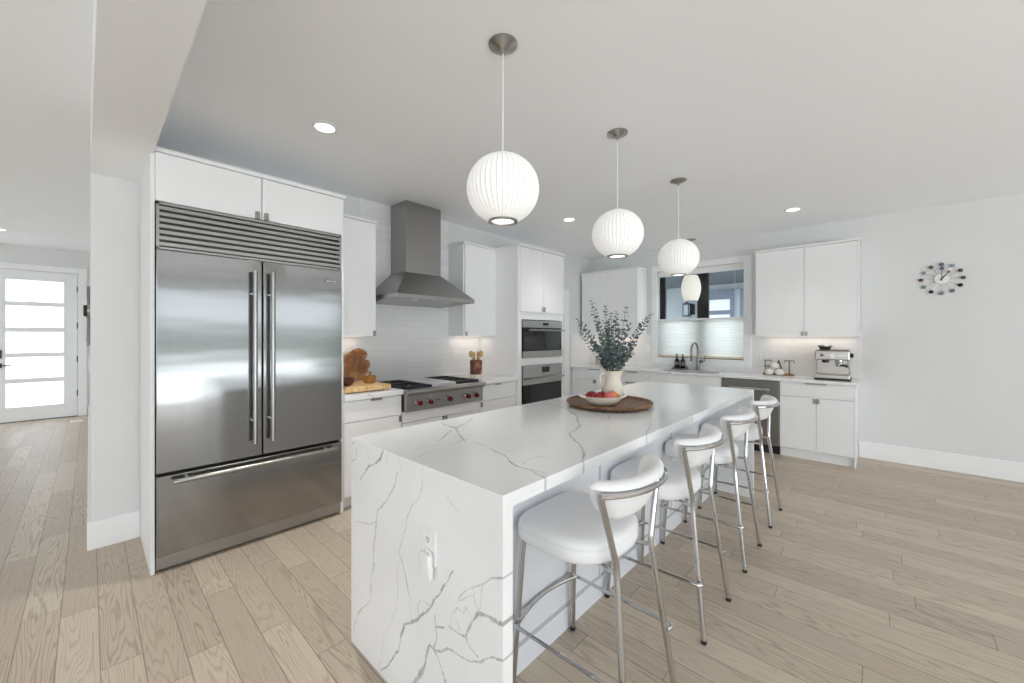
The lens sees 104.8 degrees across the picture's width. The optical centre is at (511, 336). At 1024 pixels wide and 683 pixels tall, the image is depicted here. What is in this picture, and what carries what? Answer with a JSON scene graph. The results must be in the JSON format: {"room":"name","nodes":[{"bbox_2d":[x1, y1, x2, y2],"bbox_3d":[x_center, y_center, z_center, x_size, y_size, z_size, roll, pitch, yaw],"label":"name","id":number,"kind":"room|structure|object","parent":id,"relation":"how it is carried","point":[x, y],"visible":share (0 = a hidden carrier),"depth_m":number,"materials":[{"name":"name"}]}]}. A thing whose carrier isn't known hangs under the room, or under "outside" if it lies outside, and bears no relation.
{"room":"kitchen","nodes":[
{"label":"kitchen","id":0,"kind":"room"},
{"bbox_2d":[0,262,86,415],"bbox_3d":[-7.753,0.103,6.422,0.020,2.530,1.135,0,0,43],"label":"door frame","id":1,"kind":"structure","parent":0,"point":[82,273],"depth_m":6.78,"materials":[{"name":"paint"}]},
{"bbox_2d":[0,243,89,414],"bbox_3d":[-8.895,-0.082,5.316,0.140,2.900,4.630,0,0,43],"label":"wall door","id":2,"kind":"structure","parent":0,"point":[9,253],"depth_m":6.54,"materials":[{"name":"paint"}]},
{"bbox_2d":[0,269,77,422],"bbox_3d":[-7.755,0.147,6.429,0.129,2.418,0.934,0,0,43],"label":"door","id":3,"kind":"structure","parent":2,"relation":"attached to","point":[69,407],"depth_m":6.51,"materials":[{"name":"paint"}]},
{"bbox_2d":[0,0,92,252],"bbox_3d":[-3.712,-1.526,0.354,14.610,0.150,4.750,0,0,43],"label":"ceiling","id":4,"kind":"structure","parent":0,"point":[46,45],"depth_m":2.65,"materials":[{"name":"paint"}]},
{"bbox_2d":[90,123,90,510],"bbox_3d":[-5.032,-0.082,4.787,6.230,2.900,0.120,0,0,43],"label":"wall","id":5,"kind":"structure","parent":0,"point":[90,123],"depth_m":2.69,"materials":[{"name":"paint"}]},
{"bbox_2d":[0,415,77,423],"bbox_3d":[-7.790,1.363,6.456,0.120,0.012,0.925,0,0,43],"label":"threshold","id":6,"kind":"structure","parent":5,"relation":"attached to","point":[76,415],"depth_m":6.44,"materials":[{"name":"metal"}]},
{"bbox_2d":[83,305,89,316],"bbox_3d":[-3.372,-0.202,3.128,0.100,0.100,0.038,0,0,43],"label":"thermostat","id":7,"kind":"object","parent":5,"relation":"attached to","point":[86,308],"visible":0.93,"depth_m":3.10,"materials":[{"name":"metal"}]},
{"bbox_2d":[86,286,89,345],"bbox_3d":[-3.696,-0.169,3.441,0.400,0.495,0.022,0,0,43],"label":"wall mirror","id":8,"kind":"object","parent":5,"relation":"attached to","point":[88,288],"visible":0.88,"depth_m":3.31,"materials":[{"name":"metal"}]},
{"bbox_2d":[86,290,86,341],"bbox_3d":[-3.702,-0.169,3.434,0.340,0.435,0.003,0,0,43],"label":"mirror glass","id":9,"kind":"object","parent":8,"relation":"attached to","point":[86,290],"depth_m":3.32,"materials":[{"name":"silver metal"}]},
{"bbox_2d":[87,405,90,521],"bbox_3d":[-5.023,1.278,4.687,6.340,0.181,0.015,0,0,43],"label":"baseboard","id":10,"kind":"structure","parent":5,"relation":"attached to","point":[88,493],"depth_m":3.38,"materials":[{"name":"paint"}]},
{"bbox_2d":[91,0,206,182],"bbox_3d":[0.303,-1.290,-0.108,8.010,0.484,0.245,0,0,43],"label":"beam","id":11,"kind":"structure","parent":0,"point":[140,48],"depth_m":1.58,"materials":[{"name":"paint"}]},
{"bbox_2d":[140,146,345,575],"bbox_3d":[-1.914,0.141,2.875,0.675,2.456,1.126,0,0,43],"label":"tall cabinet","id":12,"kind":"object","parent":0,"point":[169,176],"visible":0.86,"depth_m":2.49,"materials":[{"name":"paint"}]},
{"bbox_2d":[91,145,589,520],"bbox_3d":[-0.680,-0.082,4.789,0.130,2.900,6.062,0,0,43],"label":"wall","id":13,"kind":"structure","parent":0,"point":[115,202],"depth_m":2.62,"materials":[{"name":"paint"}]},
{"bbox_2d":[87,510,139,550],"bbox_3d":[-2.622,1.278,2.602,0.015,0.181,0.249,0,0,43],"label":"baseboard","id":14,"kind":"structure","parent":13,"relation":"attached to","point":[108,531],"depth_m":2.59,"materials":[{"name":"paint"}]},
{"bbox_2d":[343,214,377,335],"bbox_3d":[-1.505,-0.529,3.568,0.302,1.062,0.468,0,0,43],"label":"upper cabinet","id":15,"kind":"object","parent":13,"relation":"attached to","point":[359,234],"visible":0.64,"depth_m":3.52,"materials":[{"name":"paint"}]},
{"bbox_2d":[343,198,479,381],"bbox_3d":[-1.096,-0.414,4.239,0.012,1.846,2.010,0,0,43],"label":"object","id":16,"kind":"structure","parent":13,"relation":"attached to","point":[409,342],"depth_m":4.21,"materials":[{"name":"white tile"}]},
{"bbox_2d":[376,200,474,307],"bbox_3d":[-0.913,-0.829,4.013,0.562,1.015,0.920,0,0,43],"label":"range hood","id":17,"kind":"object","parent":13,"relation":"attached to","point":[415,279],"visible":0.97,"depth_m":3.96,"materials":[{"name":"silver metal"}]},
{"bbox_2d":[452,350,456,359],"bbox_3d":[-0.683,0.223,4.667,0.010,0.116,0.074,0,0,43],"label":"wall outlet","id":18,"kind":"object","parent":13,"relation":"attached to","point":[454,352],"visible":1,"depth_m":4.67,"materials":[{"name":"white plastic"}]},
{"bbox_2d":[448,241,495,335],"bbox_3d":[-0.467,-0.529,4.679,0.302,1.062,0.507,0,0,43],"label":"upper cabinet","id":19,"kind":"object","parent":13,"relation":"attached to","point":[471,266],"visible":0.99,"depth_m":4.55,"materials":[{"name":"paint"}]},
{"bbox_2d":[563,289,568,396],"bbox_3d":[0.564,0.311,6.013,0.018,2.115,1.040,0,0,43],"label":"trim","id":20,"kind":"structure","parent":13,"relation":"attached to","point":[566,292],"depth_m":6.33,"materials":[{"name":"paint"}]},
{"bbox_2d":[0,415,1023,682],"bbox_3d":[-1.710,1.429,2.498,14.610,0.120,10.917,0,0,43],"label":"floor","id":21,"kind":"structure","parent":0,"point":[876,571],"depth_m":2.08,"materials":[{"name":"brown wood"}]},
{"bbox_2d":[155,201,341,570],"bbox_3d":[-1.869,0.289,2.826,0.690,2.134,1.060,0,0,43],"label":"refrigerator","id":22,"kind":"object","parent":21,"relation":"on","point":[248,311],"visible":0.99,"depth_m":2.55,"materials":[{"name":"metal"}]},
{"bbox_2d":[343,395,401,507],"bbox_3d":[-1.359,0.938,3.459,0.651,0.862,0.508,0,0,43],"label":"base cabinet","id":23,"kind":"object","parent":21,"relation":"on","point":[373,415],"visible":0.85,"depth_m":3.18,"materials":[{"name":"paint"}]},
{"bbox_2d":[343,388,403,401],"bbox_3d":[-1.357,0.484,3.462,0.665,0.042,0.515,0,0,43],"label":"countertop","id":24,"kind":"structure","parent":23,"relation":"on","point":[352,396],"depth_m":3.25,"materials":[{"name":"stone"}]},
{"bbox_2d":[343,348,369,380],"bbox_3d":[-1.545,0.263,3.637,0.092,0.299,0.490,0,0,43],"label":"board","id":25,"kind":"object","parent":24,"relation":"on","point":[355,365],"visible":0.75,"depth_m":3.70,"materials":[{"name":"brown wood"}]},
{"bbox_2d":[343,381,390,393],"bbox_3d":[-1.340,0.439,3.404,0.395,0.050,0.427,0,0,43],"label":"block","id":26,"kind":"object","parent":24,"relation":"on","point":[358,386],"visible":0.62,"depth_m":3.31,"materials":[{"name":"brown wood"}]},
{"bbox_2d":[343,377,353,385],"bbox_3d":[-1.387,0.383,3.321,0.120,0.062,0.116,0,0,43],"label":"bowl","id":27,"kind":"object","parent":26,"relation":"on","point":[348,381],"visible":0.73,"depth_m":3.28,"materials":[{"name":"red wood"}]},
{"bbox_2d":[363,375,375,382],"bbox_3d":[-1.259,0.382,3.487,0.112,0.063,0.112,0,0,43],"label":"mortar","id":28,"kind":"object","parent":26,"relation":"on","point":[367,379],"visible":0.99,"depth_m":3.44,"materials":[{"name":"brown wood"}]},
{"bbox_2d":[379,376,485,412],"bbox_3d":[-0.834,0.552,3.950,0.730,0.216,0.912,0,0,43],"label":"gas rangetop","id":29,"kind":"object","parent":24,"relation":"on","point":[424,393],"visible":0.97,"depth_m":3.73,"materials":[{"name":"silver metal"}]},
{"bbox_2d":[400,401,479,427],"bbox_3d":[-0.871,1.016,3.983,0.651,0.705,0.918,0,0,43],"label":"base cabinet","id":30,"kind":"object","parent":21,"relation":"on","point":[458,410],"visible":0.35,"depth_m":3.72,"materials":[{"name":"paint"}]},
{"bbox_2d":[479,381,515,412],"bbox_3d":[-0.359,0.938,4.531,0.651,0.862,0.576,0,0,43],"label":"base cabinet","id":31,"kind":"object","parent":21,"relation":"on","point":[501,395],"visible":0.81,"depth_m":4.30,"materials":[{"name":"paint"}]},
{"bbox_2d":[453,373,518,383],"bbox_3d":[-0.361,0.484,4.529,0.665,0.042,0.583,0,0,43],"label":"countertop","id":32,"kind":"structure","parent":31,"relation":"on","point":[488,378],"depth_m":4.43,"materials":[{"name":"stone"}]},
{"bbox_2d":[470,360,481,377],"bbox_3d":[-0.408,0.366,4.472,0.138,0.194,0.138,0,0,43],"label":"utensil crock","id":33,"kind":"object","parent":32,"relation":"on","point":[475,365],"visible":0.94,"depth_m":4.41,"materials":[{"name":"red ceramic"}]},
{"bbox_2d":[480,243,564,405],"bbox_3d":[0.149,0.151,5.065,0.676,2.434,0.893,0,0,43],"label":"tall cabinet","id":34,"kind":"object","parent":21,"relation":"on","point":[529,279],"visible":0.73,"depth_m":4.72,"materials":[{"name":"paint"}]},
{"bbox_2d":[522,363,564,404],"bbox_3d":[0.209,0.643,5.019,0.615,0.590,0.758,0,0,43],"label":"wall oven","id":35,"kind":"object","parent":34,"relation":"on","point":[541,382],"visible":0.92,"depth_m":4.81,"materials":[{"name":"metal"}]},
{"bbox_2d":[522,320,564,357],"bbox_3d":[0.209,0.035,5.019,0.615,0.444,0.758,0,0,43],"label":"microwave oven","id":36,"kind":"object","parent":34,"relation":"in","point":[539,338],"visible":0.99,"depth_m":4.81,"materials":[{"name":"metal"}]},
{"bbox_2d":[351,381,753,682],"bbox_3d":[0.566,0.933,2.660,0.664,0.872,2.971,0,0,43],"label":"kitchen island","id":37,"kind":"object","parent":21,"relation":"on","point":[470,480],"visible":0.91,"depth_m":1.56,"materials":[{"name":"stone"}]},
{"bbox_2d":[422,525,435,566],"bbox_3d":[-0.287,0.724,1.360,0.076,0.118,0.010,0,0,43],"label":"wall outlet","id":38,"kind":"object","parent":37,"relation":"attached to","point":[428,535],"visible":0.69,"depth_m":1.35,"materials":[{"name":"white plastic"}]},
{"bbox_2d":[420,549,432,581],"bbox_3d":[-0.289,0.777,1.337,0.052,0.093,0.026,0,0,43],"label":"plug","id":39,"kind":"object","parent":38,"relation":"attached to","point":[426,558],"visible":1,"depth_m":1.33,"materials":[{"name":"white plastic"}]},
{"bbox_2d":[425,534,430,544],"bbox_3d":[-0.288,0.699,1.359,0.032,0.028,0.003,0,0,43],"label":"receptacle","id":40,"kind":"object","parent":38,"relation":"attached to","point":[427,536],"depth_m":1.36,"materials":[{"name":"white plastic"}]},
{"bbox_2d":[566,394,653,411],"bbox_3d":[0.633,0.436,2.580,0.554,0.037,0.554,0,0,43],"label":"round tray","id":41,"kind":"object","parent":37,"relation":"on","point":[629,403],"visible":0.78,"depth_m":2.49,"materials":[{"name":"brown wood"}]},
{"bbox_2d":[579,394,626,405],"bbox_3d":[0.579,0.404,2.521,0.238,0.068,0.243,0,0,43],"label":"oval dish","id":42,"kind":"object","parent":41,"relation":"on","point":[593,401],"visible":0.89,"depth_m":2.46,"materials":[{"name":"beige ceramic"}]},
{"bbox_2d":[586,391,595,396],"bbox_3d":[0.511,0.381,2.530,0.073,0.073,0.073,0,0,43],"label":"apple","id":43,"kind":"object","parent":42,"relation":"in","point":[590,393],"visible":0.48,"depth_m":2.51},
{"bbox_2d":[592,392,601,397],"bbox_3d":[0.536,0.380,2.481,0.060,0.060,0.060,0,0,43],"label":"apple","id":44,"kind":"object","parent":42,"relation":"in","point":[595,395],"visible":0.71,"depth_m":2.46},
{"bbox_2d":[604,392,613,397],"bbox_3d":[0.614,0.382,2.497,0.067,0.066,0.067,0,0,43],"label":"apple","id":45,"kind":"object","parent":42,"relation":"in","point":[607,394],"visible":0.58,"depth_m":2.47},
{"bbox_2d":[609,390,617,397],"bbox_3d":[0.647,0.382,2.542,0.071,0.070,0.071,0,0,43],"label":"orange","id":46,"kind":"object","parent":42,"relation":"in","point":[612,391],"visible":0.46,"depth_m":2.52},
{"bbox_2d":[599,370,623,399],"bbox_3d":[0.698,0.337,2.728,0.150,0.202,0.150,0,0,43],"label":"jug","id":47,"kind":"object","parent":41,"relation":"on","point":[612,378],"visible":0.73,"depth_m":2.68,"materials":[{"name":"beige ceramic"}]},
{"bbox_2d":[576,318,608,369],"bbox_3d":[0.564,0.123,2.696,0.276,0.492,0.068,0,0,-11],"label":"branch","id":48,"kind":"object","parent":47,"relation":"in","point":[584,329],"visible":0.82,"depth_m":2.69,"materials":[{"name":"green plant"}]},
{"bbox_2d":[579,332,607,370],"bbox_3d":[0.587,0.169,2.767,0.234,0.399,0.078,0,0,23],"label":"branch","id":49,"kind":"object","parent":47,"relation":"in","point":[579,332],"visible":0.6,"depth_m":2.77,"materials":[{"name":"green plant"}]},
{"bbox_2d":[590,300,606,359],"bbox_3d":[0.621,0.056,2.771,0.160,0.626,0.072,0,0,28],"label":"branch","id":50,"kind":"object","parent":47,"relation":"in","point":[595,316],"visible":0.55,"depth_m":2.77,"materials":[{"name":"green plant"}]},
{"bbox_2d":[589,338,608,370],"bbox_3d":[0.605,0.191,2.690,0.192,0.356,0.076,0,0,-19],"label":"branch","id":51,"kind":"object","parent":47,"relation":"in","point":[591,342],"visible":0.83,"depth_m":2.69,"materials":[{"name":"green plant"}]},
{"bbox_2d":[596,325,612,370],"bbox_3d":[0.634,0.145,2.681,0.164,0.447,0.066,0,0,-39],"label":"branch","id":52,"kind":"object","parent":47,"relation":"in","point":[603,343],"visible":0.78,"depth_m":2.67,"materials":[{"name":"green plant"}]},
{"bbox_2d":[598,345,613,369],"bbox_3d":[0.644,0.212,2.671,0.062,0.313,0.161,0,0,43],"label":"branch","id":53,"kind":"object","parent":47,"relation":"in","point":[604,352],"visible":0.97,"depth_m":2.66,"materials":[{"name":"green plant"}]},
{"bbox_2d":[605,327,612,370],"bbox_3d":[0.693,0.152,2.809,0.068,0.432,0.154,0,0,-3],"label":"branch","id":54,"kind":"object","parent":47,"relation":"in","point":[605,327],"visible":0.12,"depth_m":2.82,"materials":[{"name":"green plant"}]},
{"bbox_2d":[607,313,615,367],"bbox_3d":[0.690,0.103,2.712,0.070,0.529,0.080,0,0,43],"label":"branch","id":55,"kind":"object","parent":47,"relation":"in","point":[612,326],"visible":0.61,"depth_m":2.70,"materials":[{"name":"green plant"}]},
{"bbox_2d":[609,337,617,368],"bbox_3d":[0.678,0.186,2.655,0.062,0.364,0.134,0,0,24],"label":"branch","id":56,"kind":"object","parent":47,"relation":"in","point":[612,338],"visible":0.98,"depth_m":2.65,"materials":[{"name":"green plant"}]},
{"bbox_2d":[612,311,618,370],"bbox_3d":[0.721,0.094,2.770,0.074,0.550,0.139,0,0,43],"label":"branch","id":57,"kind":"object","parent":47,"relation":"in","point":[615,322],"visible":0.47,"depth_m":2.79,"materials":[{"name":"green plant"}]},
{"bbox_2d":[613,328,622,370],"bbox_3d":[0.717,0.157,2.686,0.089,0.422,0.077,0,0,43],"label":"branch","id":58,"kind":"object","parent":47,"relation":"in","point":[619,331],"visible":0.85,"depth_m":2.67,"materials":[{"name":"green plant"}]},
{"bbox_2d":[614,343,625,370],"bbox_3d":[0.722,0.204,2.661,0.107,0.329,0.078,0,0,43],"label":"branch","id":59,"kind":"object","parent":47,"relation":"in","point":[619,346],"visible":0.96,"depth_m":2.66,"materials":[{"name":"green plant"}]},
{"bbox_2d":[617,306,627,370],"bbox_3d":[0.752,0.083,2.710,0.096,0.572,0.074,0,0,43],"label":"branch","id":60,"kind":"object","parent":47,"relation":"in","point":[625,320],"visible":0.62,"depth_m":2.70,"materials":[{"name":"green plant"}]},
{"bbox_2d":[618,323,630,350],"bbox_3d":[0.776,0.136,2.783,0.205,0.466,0.066,0,0,-31],"label":"branch","id":61,"kind":"object","parent":47,"relation":"in","point":[628,329],"visible":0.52,"depth_m":2.80,"materials":[{"name":"green plant"}]},
{"bbox_2d":[617,351,634,370],"bbox_3d":[0.762,0.230,2.694,0.159,0.277,0.060,0,0,33],"label":"branch","id":62,"kind":"object","parent":47,"relation":"in","point":[625,356],"visible":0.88,"depth_m":2.69,"materials":[{"name":"green plant"}]},
{"bbox_2d":[621,340,636,362],"bbox_3d":[0.787,0.197,2.754,0.206,0.344,0.073,0,0,-21],"label":"branch","id":63,"kind":"object","parent":47,"relation":"in","point":[635,345],"visible":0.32,"depth_m":2.75,"materials":[{"name":"green plant"}]},
{"bbox_2d":[619,313,651,368],"bbox_3d":[0.820,0.103,2.704,0.290,0.532,0.068,0,0,10],"label":"branch","id":64,"kind":"object","parent":47,"relation":"in","point":[640,328],"visible":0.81,"depth_m":2.69,"materials":[{"name":"green plant"}]},
{"bbox_2d":[572,368,604,394],"bbox_3d":[1.451,0.941,6.390,0.769,0.856,0.584,0,0,43],"label":"base cabinet","id":65,"kind":"object","parent":21,"relation":"on","point":[584,380],"visible":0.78,"depth_m":6.28,"materials":[{"name":"paint"}]},
{"bbox_2d":[571,364,859,385],"bbox_3d":[2.451,0.496,5.453,3.516,0.030,0.592,0,0,43],"label":"countertop","id":66,"kind":"structure","parent":65,"relation":"on","point":[726,374],"depth_m":4.96,"materials":[{"name":"stone"}]},
{"bbox_2d":[595,356,599,364],"bbox_3d":[1.445,0.406,6.654,0.060,0.150,0.060,0,0,43],"label":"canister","id":67,"kind":"object","parent":66,"relation":"on","point":[597,362],"visible":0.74,"depth_m":6.64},
{"bbox_2d":[690,342,705,369],"bbox_3d":[2.578,0.282,5.546,0.252,0.399,0.123,0,0,-18],"label":"faucet","id":68,"kind":"object","parent":66,"relation":"on","point":[698,361],"visible":1,"depth_m":5.56,"materials":[{"name":"metal"}]},
{"bbox_2d":[765,368,773,374],"bbox_3d":[3.187,0.441,4.886,0.098,0.082,0.097,0,0,43],"label":"ornament","id":69,"kind":"object","parent":66,"relation":"on","point":[768,371],"visible":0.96,"depth_m":4.86,"materials":[{"name":"white ceramic"}]},
{"bbox_2d":[775,369,784,375],"bbox_3d":[3.264,0.439,4.814,0.102,0.085,0.101,0,0,43],"label":"ornament","id":70,"kind":"object","parent":66,"relation":"on","point":[779,372],"visible":1,"depth_m":4.79,"materials":[{"name":"white ceramic"}]},
{"bbox_2d":[771,363,778,368],"bbox_3d":[3.240,0.366,4.864,0.090,0.075,0.089,0,0,43],"label":"ornament","id":71,"kind":"object","parent":70,"relation":"on","point":[773,365],"visible":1,"depth_m":4.84,"materials":[{"name":"white ceramic"}]},
{"bbox_2d":[784,360,794,375],"bbox_3d":[3.393,0.389,4.828,0.113,0.185,0.044,0,0,43],"label":"decorative piece","id":72,"kind":"object","parent":66,"relation":"on","point":[787,374],"visible":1,"depth_m":4.82,"materials":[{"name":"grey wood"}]},
{"bbox_2d":[814,344,853,380],"bbox_3d":[3.577,0.286,4.382,0.331,0.386,0.392,0,0,43],"label":"espresso machine","id":73,"kind":"object","parent":66,"relation":"on","point":[832,364],"visible":1,"depth_m":4.33,"materials":[{"name":"silver plastic"}]},
{"bbox_2d":[814,373,850,379],"bbox_3d":[3.588,0.441,4.411,0.300,0.042,0.335,0,0,43],"label":"drip tray","id":74,"kind":"object","parent":73,"relation":"on","point":[821,376],"depth_m":4.31,"materials":[{"name":"silver metal"}]},
{"bbox_3d":[2.456,0.472,5.766,0.200,0.020,0.110,0,0,43],"label":"soap tray","id":75,"kind":"object","parent":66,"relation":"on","visible":0},
{"bbox_2d":[674,354,678,367],"bbox_3d":[2.422,0.366,5.795,0.069,0.217,0.069,0,0,-2],"label":"soap bottle","id":76,"kind":"object","parent":75,"relation":"on","point":[676,362],"visible":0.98,"depth_m":5.77,"materials":[{"name":"black glass"}]},
{"bbox_2d":[680,354,684,367],"bbox_3d":[2.484,0.366,5.737,0.069,0.217,0.069,0,0,-2],"label":"soap bottle","id":77,"kind":"object","parent":75,"relation":"on","point":[682,362],"visible":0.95,"depth_m":5.71,"materials":[{"name":"black glass"}]},
{"bbox_2d":[513,453,676,682],"bbox_3d":[0.319,0.921,1.529,0.516,0.895,0.470,0,0,43],"label":"bar stool","id":78,"kind":"object","parent":21,"relation":"on","point":[598,526],"visible":0.99,"depth_m":1.44,"materials":[{"name":"white leather"}]},
{"bbox_2d":[621,371,648,384],"bbox_3d":[1.926,0.941,5.947,0.528,0.856,0.584,0,0,43],"label":"base cabinet","id":79,"kind":"object","parent":21,"relation":"on","point":[627,377],"visible":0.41,"depth_m":5.72,"materials":[{"name":"paint"}]},
{"bbox_2d":[605,424,730,645],"bbox_3d":[0.815,0.921,2.060,0.516,0.895,0.470,0,0,43],"label":"bar stool","id":80,"kind":"object","parent":21,"relation":"on","point":[683,481],"visible":0.77,"depth_m":1.90,"materials":[{"name":"silver metal"}]},
{"bbox_2d":[649,373,721,386],"bbox_3d":[2.462,0.943,5.446,0.938,0.852,0.584,0,0,43],"label":"base cabinet","id":81,"kind":"object","parent":21,"relation":"on","point":[655,377],"visible":0.09,"depth_m":5.21,"materials":[{"name":"paint"}]},
{"bbox_2d":[660,406,761,572],"bbox_3d":[1.312,0.921,2.592,0.516,0.895,0.470,0,0,43],"label":"bar stool","id":82,"kind":"object","parent":21,"relation":"on","point":[732,427],"visible":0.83,"depth_m":2.42,"materials":[{"name":"silver metal"}]},
{"bbox_2d":[698,395,781,528],"bbox_3d":[1.807,0.921,3.122,0.516,0.895,0.470,0,0,43],"label":"bar stool","id":83,"kind":"object","parent":21,"relation":"on","point":[763,408],"visible":0.77,"depth_m":2.96,"materials":[{"name":"silver metal"}]},
{"bbox_2d":[722,377,779,454],"bbox_3d":[3.002,0.943,4.894,0.592,0.852,0.582,0,0,43],"label":"dishwasher","id":84,"kind":"object","parent":21,"relation":"on","point":[760,387],"visible":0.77,"depth_m":4.59,"materials":[{"name":"metal"}]},
{"bbox_2d":[780,381,857,468],"bbox_3d":[3.491,0.941,4.494,0.658,0.856,0.597,0,0,43],"label":"base cabinet","id":85,"kind":"object","parent":21,"relation":"on","point":[819,422],"visible":0.98,"depth_m":4.27,"materials":[{"name":"paint"}]},
{"bbox_2d":[156,0,1023,259],"bbox_3d":[2.363,-1.438,2.142,8.170,0.200,5.877,0,0,43],"label":"ceiling","id":86,"kind":"structure","parent":0,"point":[833,110],"depth_m":2.29,"materials":[{"name":"paint"}]},
{"bbox_2d":[311,121,337,133],"bbox_3d":[-1.199,-1.335,2.529,0.156,0.005,0.156,0,0,43],"label":"recessed light","id":87,"kind":"object","parent":86,"relation":"in","point":[324,127],"visible":1,"depth_m":2.52,"materials":[{"name":"white plastic"}]},
{"bbox_2d":[467,33,538,225],"bbox_3d":[-0.041,-0.929,1.806,0.330,0.817,0.331,0,0,43],"label":"pendant lamp","id":88,"kind":"object","parent":86,"relation":"hanging from","point":[503,186],"visible":1,"depth_m":1.70,"materials":[{"name":"white paper"}]},
{"bbox_2d":[492,219,513,223],"bbox_3d":[-0.041,-0.532,1.806,0.105,0.004,0.105,0,0,43],"label":"diffuser","id":89,"kind":"object","parent":88,"relation":"attached to","point":[494,221],"depth_m":1.82,"materials":[{"name":"white"}]},
{"bbox_2d":[562,217,575,221],"bbox_3d":[0.653,-1.335,4.522,0.156,0.005,0.156,0,0,43],"label":"recessed light","id":90,"kind":"object","parent":86,"relation":"in","point":[569,219],"visible":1,"depth_m":4.51,"materials":[{"name":"white plastic"}]},
{"bbox_2d":[592,128,643,258],"bbox_3d":[0.694,-0.929,2.597,0.330,0.817,0.331,0,0,43],"label":"pendant lamp","id":91,"kind":"object","parent":86,"relation":"hanging from","point":[618,233],"visible":1,"depth_m":2.49,"materials":[{"name":"white paper"}]},
{"bbox_2d":[658,177,699,276],"bbox_3d":[1.428,-0.929,3.388,0.330,0.817,0.331,0,0,43],"label":"pendant lamp","id":92,"kind":"object","parent":86,"relation":"hanging from","point":[678,257],"visible":1,"depth_m":3.28,"materials":[{"name":"white paper"}]},
{"bbox_2d":[681,238,700,301],"bbox_3d":[2.477,-0.911,5.458,0.252,0.852,0.251,0,0,0],"label":"pendant lamp","id":93,"kind":"object","parent":86,"relation":"hanging from","point":[691,285],"visible":0.98,"depth_m":5.37,"materials":[{"name":"white paper"}]},
{"bbox_2d":[784,207,801,211],"bbox_3d":[2.966,-1.335,4.166,0.156,0.005,0.156,0,0,43],"label":"recessed light","id":94,"kind":"object","parent":86,"relation":"in","point":[793,209],"visible":1,"depth_m":4.16,"materials":[{"name":"white plastic"}]},
{"bbox_2d":[601,306,610,366],"bbox_3d":[0.662,0.078,2.733,0.076,0.581,0.070,0,0,1],"label":"branch","id":95,"kind":"object","parent":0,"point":[605,311],"visible":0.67,"depth_m":2.73,"materials":[{"name":"green plant"}]},
{"bbox_2d":[570,193,1023,462],"bbox_3d":[4.095,-0.057,4.034,8.120,2.850,0.767,0,0,43],"label":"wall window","id":96,"kind":"structure","parent":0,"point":[945,372],"depth_m":4.12,"materials":[{"name":"paint"}]},
{"bbox_2d":[581,266,647,335],"bbox_3d":[1.635,-0.524,6.374,1.010,1.052,0.357,0,0,43],"label":"upper cabinet","id":97,"kind":"object","parent":96,"relation":"attached to","point":[616,289],"visible":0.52,"depth_m":6.16,"materials":[{"name":"paint"}]},
{"bbox_2d":[658,263,743,359],"bbox_3d":[2.694,-0.336,5.701,1.174,1.298,0.053,0,0,43],"label":"window blind","id":98,"kind":"object","parent":96,"relation":"attached to","point":[716,338],"visible":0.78,"depth_m":5.62,"materials":[{"name":"fabric"}]},
{"bbox_2d":[652,255,751,367],"bbox_3d":[2.719,-0.328,5.718,1.350,1.493,0.175,0,0,43],"label":"window","id":99,"kind":"structure","parent":96,"relation":"attached to","point":[703,301],"depth_m":5.63,"materials":[{"name":"paint"}]},
{"bbox_2d":[756,350,766,358],"bbox_3d":[3.239,0.234,5.117,0.125,0.118,0.010,0,0,43],"label":"wall outlet","id":100,"kind":"object","parent":96,"relation":"attached to","point":[760,354],"visible":1,"depth_m":5.12,"materials":[{"name":"white plastic"}]},
{"bbox_2d":[772,349,787,358],"bbox_3d":[3.381,0.221,4.984,0.172,0.118,0.010,0,0,43],"label":"light switch","id":101,"kind":"object","parent":96,"relation":"attached to","point":[776,353],"visible":1,"depth_m":4.98,"materials":[{"name":"white plastic"}]},
{"bbox_2d":[754,238,861,335],"bbox_3d":[3.469,-0.524,4.661,0.983,1.052,0.357,0,0,43],"label":"upper cabinet","id":102,"kind":"object","parent":96,"relation":"attached to","point":[809,289],"visible":1,"depth_m":4.50,"materials":[{"name":"paint"}]},
{"bbox_2d":[919,263,965,294],"bbox_3d":[4.394,-0.587,4.035,0.331,0.331,0.038,0,0,43],"label":"wall clock","id":103,"kind":"object","parent":96,"relation":"attached to","point":[941,278],"visible":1,"depth_m":4.03,"materials":[{"name":"white plastic"}]},
{"bbox_2d":[859,441,1023,482],"bbox_3d":[5.537,1.278,2.983,4.377,0.181,0.015,0,0,43],"label":"baseboard","id":104,"kind":"structure","parent":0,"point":[986,467],"depth_m":4.02,"materials":[{"name":"paint"}]},
{"label":"outside","id":105,"kind":"structure","parent":0,"visible":0},
{"bbox_2d":[6,370,63,407],"bbox_3d":[-0.048,1.556,1.413,50.000,0.125,50.000,0,0,43],"label":"ground","id":106,"kind":"structure","parent":105,"point":[50,392],"depth_m":10.85,"materials":[{"name":"white"}]},
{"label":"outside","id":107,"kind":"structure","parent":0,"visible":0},
{"bbox_2d":[667,269,743,288],"bbox_3d":[3.845,-1.192,7.561,5.700,0.320,0.900,0,0,43],"label":"soffit","id":108,"kind":"structure","parent":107,"point":[734,276],"depth_m":7.57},
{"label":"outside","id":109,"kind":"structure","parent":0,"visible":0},
{"bbox_2d":[667,283,743,318],"bbox_3d":[3.947,0.009,8.183,5.000,2.720,0.150,0,0,43],"label":"wall","id":110,"kind":"structure","parent":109,"point":[675,307],"depth_m":8.43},
{"bbox_2d":[683,302,694,316],"bbox_3d":[3.673,-0.561,8.199,0.182,0.300,0.200,0,0,43],"label":"wall lantern","id":111,"kind":"object","parent":110,"relation":"attached to","point":[689,309],"visible":0.98,"depth_m":8.18,"materials":[{"name":"black metal"}]},
{"bbox_2d":[709,289,743,354],"bbox_3d":[4.421,0.229,7.600,1.410,2.280,0.054,0,0,43],"label":"door","id":112,"kind":"structure","parent":110,"relation":"in","point":[722,303],"depth_m":7.76,"materials":[{"name":"paint"}]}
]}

